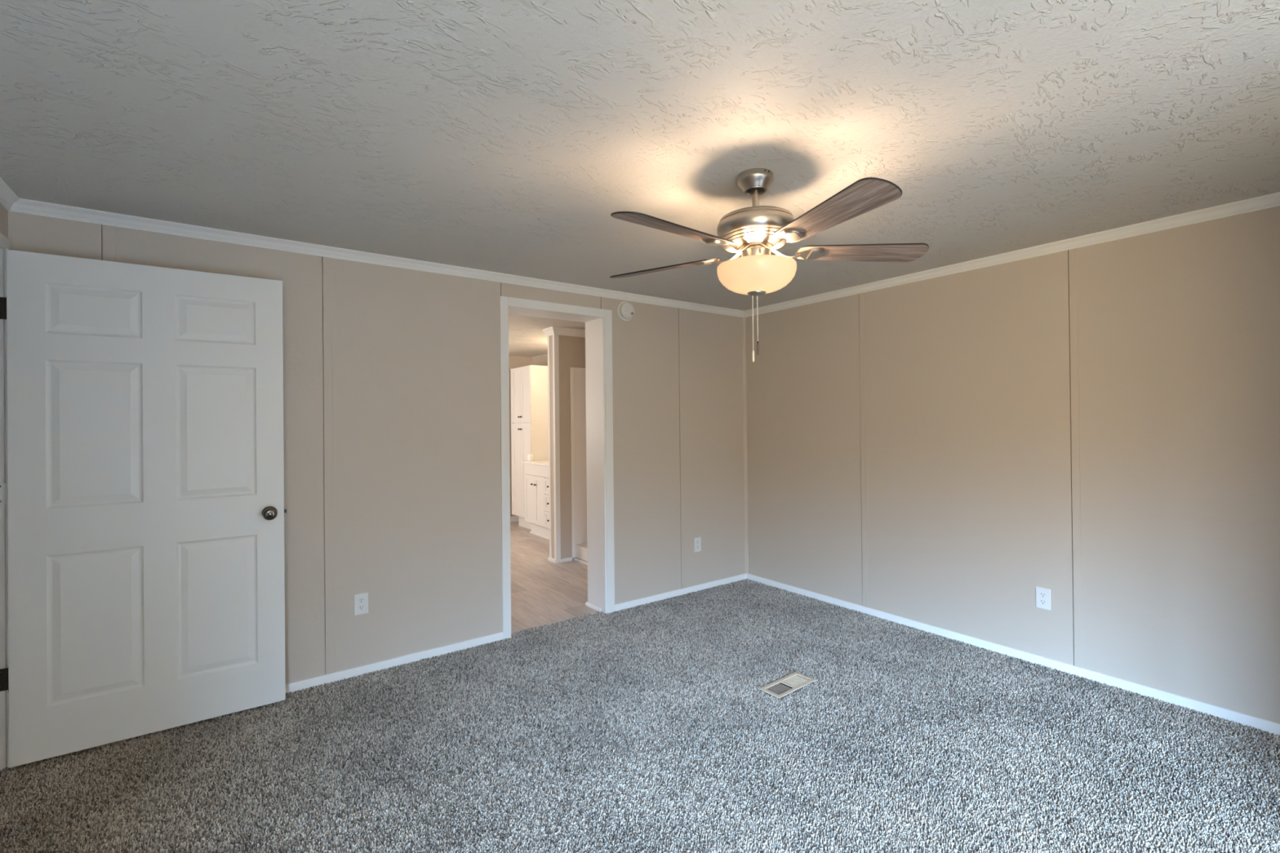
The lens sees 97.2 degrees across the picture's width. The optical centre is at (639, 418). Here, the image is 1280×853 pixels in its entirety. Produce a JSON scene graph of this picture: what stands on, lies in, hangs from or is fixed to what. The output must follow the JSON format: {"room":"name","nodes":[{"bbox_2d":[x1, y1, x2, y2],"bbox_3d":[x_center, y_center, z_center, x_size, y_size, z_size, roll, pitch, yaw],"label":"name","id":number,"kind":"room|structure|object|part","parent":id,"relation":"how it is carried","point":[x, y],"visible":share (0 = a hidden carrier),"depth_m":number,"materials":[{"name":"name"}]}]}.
{"room":"empty bedroom","nodes":[
{"label":"empty bedroom","id":0,"kind":"room"},
{"bbox_2d":[0,204,8,238],"bbox_3d":[-0.702,0.215,-0.334,0.100,2.300,6.497,0,0,-36],"label":"wall","id":1,"kind":"structure","parent":0,"point":[3,212],"depth_m":2.27,"materials":[{"name":"beige paint"}]},
{"bbox_2d":[0,232,12,771],"bbox_3d":[-2.305,0.336,1.858,0.112,2.136,1.061,0,0,-36],"label":"door frame","id":2,"kind":"structure","parent":1,"relation":"attached to","point":[6,244],"depth_m":2.26,"materials":[{"name":"white paint"}]},
{"bbox_3d":[-2.276,-0.712,1.893,0.012,0.041,0.952,0,0,-36],"label":"head casing","id":3,"kind":"part","parent":2,"relation":"part of","materials":[{"name":"white paint"}]},
{"bbox_3d":[-2.563,0.340,2.293,0.012,2.136,0.054,0,0,-36],"label":"casing","id":4,"kind":"part","parent":2,"relation":"part of","materials":[{"name":"white paint"}]},
{"bbox_2d":[0,249,286,768],"bbox_3d":[-2.152,0.351,2.499,0.996,2.055,0.154,0,0,-35],"label":"door","id":5,"kind":"structure","parent":2,"relation":"attached to","point":[143,493],"depth_m":2.46,"materials":[{"name":"white paint"}]},
{"bbox_3d":[-1.772,0.454,2.703,0.059,0.059,0.054,0,0,-35],"label":"knob","id":6,"kind":"part","parent":5,"relation":"part of","materials":[{"name":"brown metal"}]},
{"bbox_2d":[0,177,18,211],"bbox_3d":[-0.687,-0.909,-0.247,0.040,0.050,6.397,0,0,-36],"label":"crown molding","id":7,"kind":"structure","parent":1,"relation":"attached to","point":[8,197],"depth_m":2.24,"materials":[{"name":"white paint"}]},
{"bbox_2d":[8,211,745,684],"bbox_3d":[-0.907,0.236,3.691,4.537,2.300,0.242,0,0,-36],"label":"wall","id":8,"kind":"structure","parent":0,"point":[392,442],"depth_m":3.29,"materials":[{"name":"beige paint"}]},
{"bbox_2d":[354,591,368,615],"bbox_3d":[-1.521,1.009,3.080,0.071,0.115,0.009,0,0,-36],"label":"wall outlet","id":9,"kind":"object","parent":8,"relation":"attached to","point":[361,600],"visible":1,"depth_m":3.08,"materials":[{"name":"white plastic"}]},
{"bbox_2d":[357,597,364,603],"bbox_3d":[-1.520,0.990,3.079,0.034,0.027,0.003,0,0,-36],"label":"receptacle","id":10,"kind":"object","parent":9,"relation":"attached to","point":[360,600],"depth_m":3.08,"materials":[{"name":"white plastic"}]},
{"bbox_2d":[358,604,364,610],"bbox_3d":[-1.520,1.029,3.079,0.034,0.027,0.003,0,0,-36],"label":"receptacle","id":11,"kind":"object","parent":9,"relation":"attached to","point":[361,607],"depth_m":3.08,"materials":[{"name":"white plastic"}]},
{"bbox_2d":[9,198,743,317],"bbox_3d":[-0.837,-0.890,3.586,4.337,0.050,0.040,0,0,-36],"label":"crown molding","id":12,"kind":"structure","parent":8,"relation":"attached to","point":[21,206],"depth_m":2.96,"materials":[{"name":"white paint"}]},
{"bbox_2d":[284,573,746,693],"bbox_3d":[-0.824,1.370,3.588,4.337,0.054,0.010,0,0,-36],"label":"baseboard","id":13,"kind":"structure","parent":8,"relation":"attached to","point":[294,686],"depth_m":3.31,"materials":[{"name":"white paint"}]},
{"bbox_2d":[499,295,614,639],"bbox_3d":[-0.610,0.309,3.914,0.845,2.175,0.266,0,0,-36],"label":"door frame","id":14,"kind":"structure","parent":8,"relation":"attached to","point":[598,322],"depth_m":4.03,"materials":[{"name":"white paint"}]},
{"bbox_3d":[-0.853,0.309,3.578,0.055,2.175,0.012,0,0,-36],"label":"casing","id":15,"kind":"part","parent":14,"relation":"part of","materials":[{"name":"white paint"}]},
{"bbox_3d":[-0.548,-0.751,3.814,0.727,0.058,0.012,0,0,-36],"label":"head casing","id":16,"kind":"part","parent":14,"relation":"part of","materials":[{"name":"white paint"}]},
{"bbox_3d":[-0.343,1.377,4.136,0.014,0.022,0.204,0,0,-36],"label":"shoe moulding","id":17,"kind":"part","parent":14,"relation":"part of","materials":[{"name":"white paint"}]},
{"bbox_3d":[-0.220,0.305,4.043,0.063,2.175,0.012,0,0,-36],"label":"casing","id":18,"kind":"part","parent":14,"relation":"part of","materials":[{"name":"white paint"}]},
{"bbox_2d":[616,301,634,321],"bbox_3d":[-0.095,-0.790,4.121,0.147,0.147,0.054,0,0,-36],"label":"smoke detector","id":19,"kind":"object","parent":8,"relation":"attached to","point":[625,310],"visible":1,"depth_m":4.10,"materials":[{"name":"white plastic"}]},
{"bbox_2d":[693,537,701,552],"bbox_3d":[0.465,1.010,4.539,0.071,0.115,0.009,0,0,-36],"label":"wall outlet","id":20,"kind":"object","parent":8,"relation":"attached to","point":[697,541],"visible":1,"depth_m":4.53,"materials":[{"name":"white plastic"}]},
{"bbox_2d":[742,317,748,573],"bbox_3d":[0.908,0.226,4.866,0.020,2.210,0.022,0,0,-36],"label":"trim","id":21,"kind":"structure","parent":8,"relation":"attached to","point":[744,323],"depth_m":4.87,"materials":[{"name":"beige paint"}]},
{"bbox_2d":[508,358,533,515],"bbox_3d":[-2.780,0.286,7.137,3.070,2.330,0.100,0,0,-36],"label":"wall","id":22,"kind":"structure","parent":0,"point":[513,363],"depth_m":7.81,"materials":[{"name":"beige paint"}]},
{"bbox_2d":[508,373,511,516],"bbox_3d":[-1.819,0.359,7.772,0.060,1.990,0.014,0,0,-36],"label":"trim","id":23,"kind":"structure","parent":22,"relation":"attached to","point":[508,373],"depth_m":7.78,"materials":[{"name":"white paint"}]},
{"bbox_2d":[510,515,518,521],"bbox_3d":[-2.696,1.399,7.118,2.970,0.097,0.010,0,0,-36],"label":"baseboard","id":24,"kind":"structure","parent":22,"relation":"attached to","point":[513,518],"depth_m":7.81,"materials":[{"name":"white paint"}]},
{"bbox_2d":[508,353,547,359],"bbox_3d":[-2.039,-0.866,6.203,2.970,0.050,2.305,0,0,-36],"label":"crown molding","id":25,"kind":"structure","parent":22,"relation":"attached to","point":[546,354],"depth_m":7.86,"materials":[{"name":"beige paint"}]},
{"bbox_2d":[532,356,547,365],"bbox_3d":[-0.403,0.259,6.579,0.100,2.330,3.815,0,0,-36],"label":"wall","id":26,"kind":"structure","parent":0,"point":[544,361],"depth_m":7.80,"materials":[{"name":"beige paint"}]},
{"bbox_2d":[542,326,585,563],"bbox_3d":[-0.502,0.257,5.805,0.977,2.330,0.219,0,0,-36],"label":"wall partition","id":27,"kind":"structure","parent":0,"point":[566,346],"depth_m":5.54,"materials":[{"name":"beige paint"}]},
{"bbox_3d":[-0.794,1.382,5.529,0.246,0.034,0.112,-1,0,4],"label":"shoe moulding","id":28,"kind":"part","parent":27,"relation":"part of","materials":[{"name":"white paint"}]},
{"bbox_3d":[-0.513,-0.858,5.810,0.977,0.071,0.219,0,0,-36],"label":"crown moulding","id":29,"kind":"part","parent":27,"relation":"part of","materials":[{"name":"white paint"}]},
{"bbox_2d":[0,0,1279,356],"bbox_3d":[-0.111,-0.945,2.598,4.537,0.065,10.600,0,0,-36],"label":"ceiling","id":30,"kind":"structure","parent":0,"point":[504,136],"depth_m":1.77,"materials":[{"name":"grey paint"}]},
{"bbox_2d":[609,168,928,361],"bbox_3d":[0.415,-0.577,2.131,1.244,0.714,1.279,0,0,-36],"label":"ceiling fan","id":31,"kind":"object","parent":30,"relation":"hanging from","point":[755,231],"visible":1,"depth_m":2.05,"materials":[{"name":"silver metal"}]},
{"bbox_3d":[0.098,-0.636,2.389,0.510,0.006,0.145,-1,12,33],"label":"blade","id":32,"kind":"part","parent":31,"relation":"part of","materials":[{"name":"brown wood"}]},
{"bbox_3d":[0.126,-0.638,1.904,0.510,0.006,0.145,0,12,-39],"label":"blade","id":33,"kind":"part","parent":31,"relation":"part of","materials":[{"name":"brown wood"}]},
{"bbox_3d":[0.433,-0.370,2.164,0.004,0.216,0.004,0,0,-36],"label":"pull chain","id":34,"kind":"part","parent":31,"relation":"part of","materials":[{"name":"beige"}]},
{"bbox_3d":[0.447,-0.535,2.165,0.299,0.105,0.299,0,0,-36],"label":"lamp shade","id":35,"kind":"part","parent":31,"relation":"part of","materials":[{"name":"white glass"}]},
{"bbox_3d":[0.451,-0.386,2.164,0.004,0.185,0.004,0,0,-36],"label":"pull chain","id":36,"kind":"part","parent":31,"relation":"part of","materials":[{"name":"beige"}]},
{"bbox_3d":[0.596,-0.644,1.781,0.145,0.006,0.510,13,-5,-21],"label":"blade","id":37,"kind":"part","parent":31,"relation":"part of","materials":[{"name":"brown wood"}]},
{"bbox_3d":[0.858,-0.644,2.189,0.510,0.006,0.145,-1,-13,-3],"label":"blade","id":38,"kind":"part","parent":31,"relation":"part of","materials":[{"name":"brown wood"}]},
{"bbox_2d":[0,520,1279,852],"bbox_3d":[-0.197,1.397,2.600,4.497,0.034,10.450,0,0,-36],"label":"floor","id":39,"kind":"structure","parent":0,"point":[778,699],"depth_m":2.27,"materials":[{"name":"grey carpet"}]},
{"bbox_2d":[510,364,548,529],"bbox_3d":[-1.360,0.372,7.384,0.491,2.084,0.601,0,0,-36],"label":"linen cabinet","id":40,"kind":"object","parent":39,"relation":"on","point":[528,384],"visible":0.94,"depth_m":7.16,"materials":[{"name":"white paint"}]},
{"bbox_3d":[-1.603,-0.309,7.354,0.019,0.711,0.268,0,0,-36],"label":"cabinet door","id":41,"kind":"part","parent":40,"relation":"part of","materials":[{"name":"white paint"}]},
{"bbox_3d":[-1.593,0.660,7.349,0.019,1.200,0.268,0,0,-36],"label":"cabinet door","id":42,"kind":"part","parent":40,"relation":"part of","materials":[{"name":"white paint"}]},
{"bbox_3d":[-1.442,-0.311,7.135,0.019,0.711,0.268,0,0,-36],"label":"cabinet door","id":43,"kind":"part","parent":40,"relation":"part of","materials":[{"name":"white paint"}]},
{"bbox_3d":[-1.433,0.657,7.130,0.019,1.200,0.268,0,0,-36],"label":"cabinet door","id":44,"kind":"part","parent":40,"relation":"part of","materials":[{"name":"white paint"}]},
{"bbox_3d":[-1.345,0.294,7.026,0.020,1.933,0.003,0,0,-36],"label":"frame","id":45,"kind":"part","parent":40,"relation":"part of","materials":[{"name":"white paint"}]},
{"bbox_2d":[524,463,549,539],"bbox_3d":[-0.795,0.970,6.545,0.575,0.868,1.404,0,0,-36],"label":"bathroom vanity","id":46,"kind":"object","parent":39,"relation":"on","point":[536,477],"visible":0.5,"depth_m":6.70,"materials":[{"name":"white paint"}]},
{"bbox_3d":[-1.332,0.967,6.850,0.019,0.575,0.261,0,0,-36],"label":"cabinet door","id":47,"kind":"part","parent":46,"relation":"part of","materials":[{"name":"white paint"}]},
{"bbox_2d":[522,460,548,466],"bbox_3d":[-0.799,0.487,6.548,0.572,0.098,1.404,0,0,-36],"label":"countertop","id":48,"kind":"structure","parent":46,"relation":"on","point":[544,463],"depth_m":6.74,"materials":[{"name":"white stone"}]},
{"bbox_2d":[527,453,533,461],"bbox_3d":[-1.352,0.476,6.944,0.072,0.090,0.072,0,0,-36],"label":"lidded jar","id":49,"kind":"object","parent":48,"relation":"on","point":[530,456],"visible":1,"depth_m":6.92,"materials":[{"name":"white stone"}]},
{"bbox_3d":[-1.176,0.965,6.637,0.019,0.575,0.261,0,0,-36],"label":"cabinet door","id":50,"kind":"part","parent":46,"relation":"part of","materials":[{"name":"white paint"}]},
{"bbox_3d":[-0.948,1.394,6.434,0.014,0.022,1.394,0,0,-36],"label":"shoe moulding","id":51,"kind":"part","parent":46,"relation":"part of","materials":[{"name":"white paint"}]},
{"bbox_3d":[-1.022,0.772,6.425,0.019,0.186,0.260,0,0,-36],"label":"drawer","id":52,"kind":"part","parent":46,"relation":"part of","materials":[{"name":"white paint"}]},
{"bbox_3d":[-1.020,0.964,6.425,0.019,0.191,0.260,0,0,-36],"label":"drawer","id":53,"kind":"part","parent":46,"relation":"part of","materials":[{"name":"white paint"}]},
{"bbox_3d":[-1.018,1.157,6.424,0.019,0.186,0.260,0,0,-36],"label":"drawer","id":54,"kind":"part","parent":46,"relation":"part of","materials":[{"name":"white paint"}]},
{"bbox_2d":[569,367,587,564],"bbox_3d":[-0.014,0.435,5.317,0.764,1.911,1.219,0,0,-36],"label":"shower stall","id":55,"kind":"object","parent":39,"relation":"on","point":[578,390],"visible":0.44,"depth_m":5.63,"materials":[{"name":"white plastic"}]},
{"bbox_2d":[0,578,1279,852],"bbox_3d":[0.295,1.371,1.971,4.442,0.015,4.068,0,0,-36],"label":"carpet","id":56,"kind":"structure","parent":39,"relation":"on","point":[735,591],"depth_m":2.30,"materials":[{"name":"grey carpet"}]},
{"bbox_2d":[759,671,815,698],"bbox_3d":[0.759,1.423,2.895,0.302,0.126,0.125,0,0,-38],"label":"floor vent","id":57,"kind":"object","parent":39,"relation":"in","point":[791,682],"visible":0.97,"depth_m":2.90,"materials":[{"name":"beige metal"}]},
{"bbox_2d":[745,206,1279,724],"bbox_3d":[2.876,0.192,2.295,0.114,2.300,6.497,0,0,-36],"label":"wall","id":58,"kind":"structure","parent":0,"point":[1097,426],"depth_m":3.06,"materials":[{"name":"beige paint"}]},
{"bbox_2d":[743,191,1279,317],"bbox_3d":[1.941,-0.919,3.433,0.040,0.050,3.577,0,0,-36],"label":"crown molding","id":59,"kind":"structure","parent":58,"relation":"attached to","point":[1273,200],"depth_m":3.03,"materials":[{"name":"white paint"}]},
{"bbox_2d":[746,573,1279,736],"bbox_3d":[1.976,1.341,3.432,0.010,0.054,3.577,0,0,-36],"label":"baseboard","id":60,"kind":"structure","parent":58,"relation":"attached to","point":[1272,727],"depth_m":3.04,"materials":[{"name":"white paint"}]},
{"bbox_2d":[1035,586,1051,610],"bbox_3d":[2.216,0.986,3.102,0.009,0.115,0.071,0,0,-36],"label":"wall outlet","id":61,"kind":"object","parent":58,"relation":"attached to","point":[1042,594],"visible":1,"depth_m":3.10,"materials":[{"name":"white plastic"}]},
{"bbox_2d":[1039,591,1046,597],"bbox_3d":[2.214,0.967,3.101,0.003,0.027,0.034,0,0,-36],"label":"receptacle","id":62,"kind":"object","parent":61,"relation":"attached to","point":[1042,594],"depth_m":3.10,"materials":[{"name":"white plastic"}]},
{"bbox_2d":[1039,599,1046,604],"bbox_3d":[2.215,1.006,3.101,0.003,0.027,0.034,0,0,-36],"label":"receptacle","id":63,"kind":"object","parent":61,"relation":"attached to","point":[1042,602],"depth_m":3.10,"materials":[{"name":"white plastic"}]}
]}

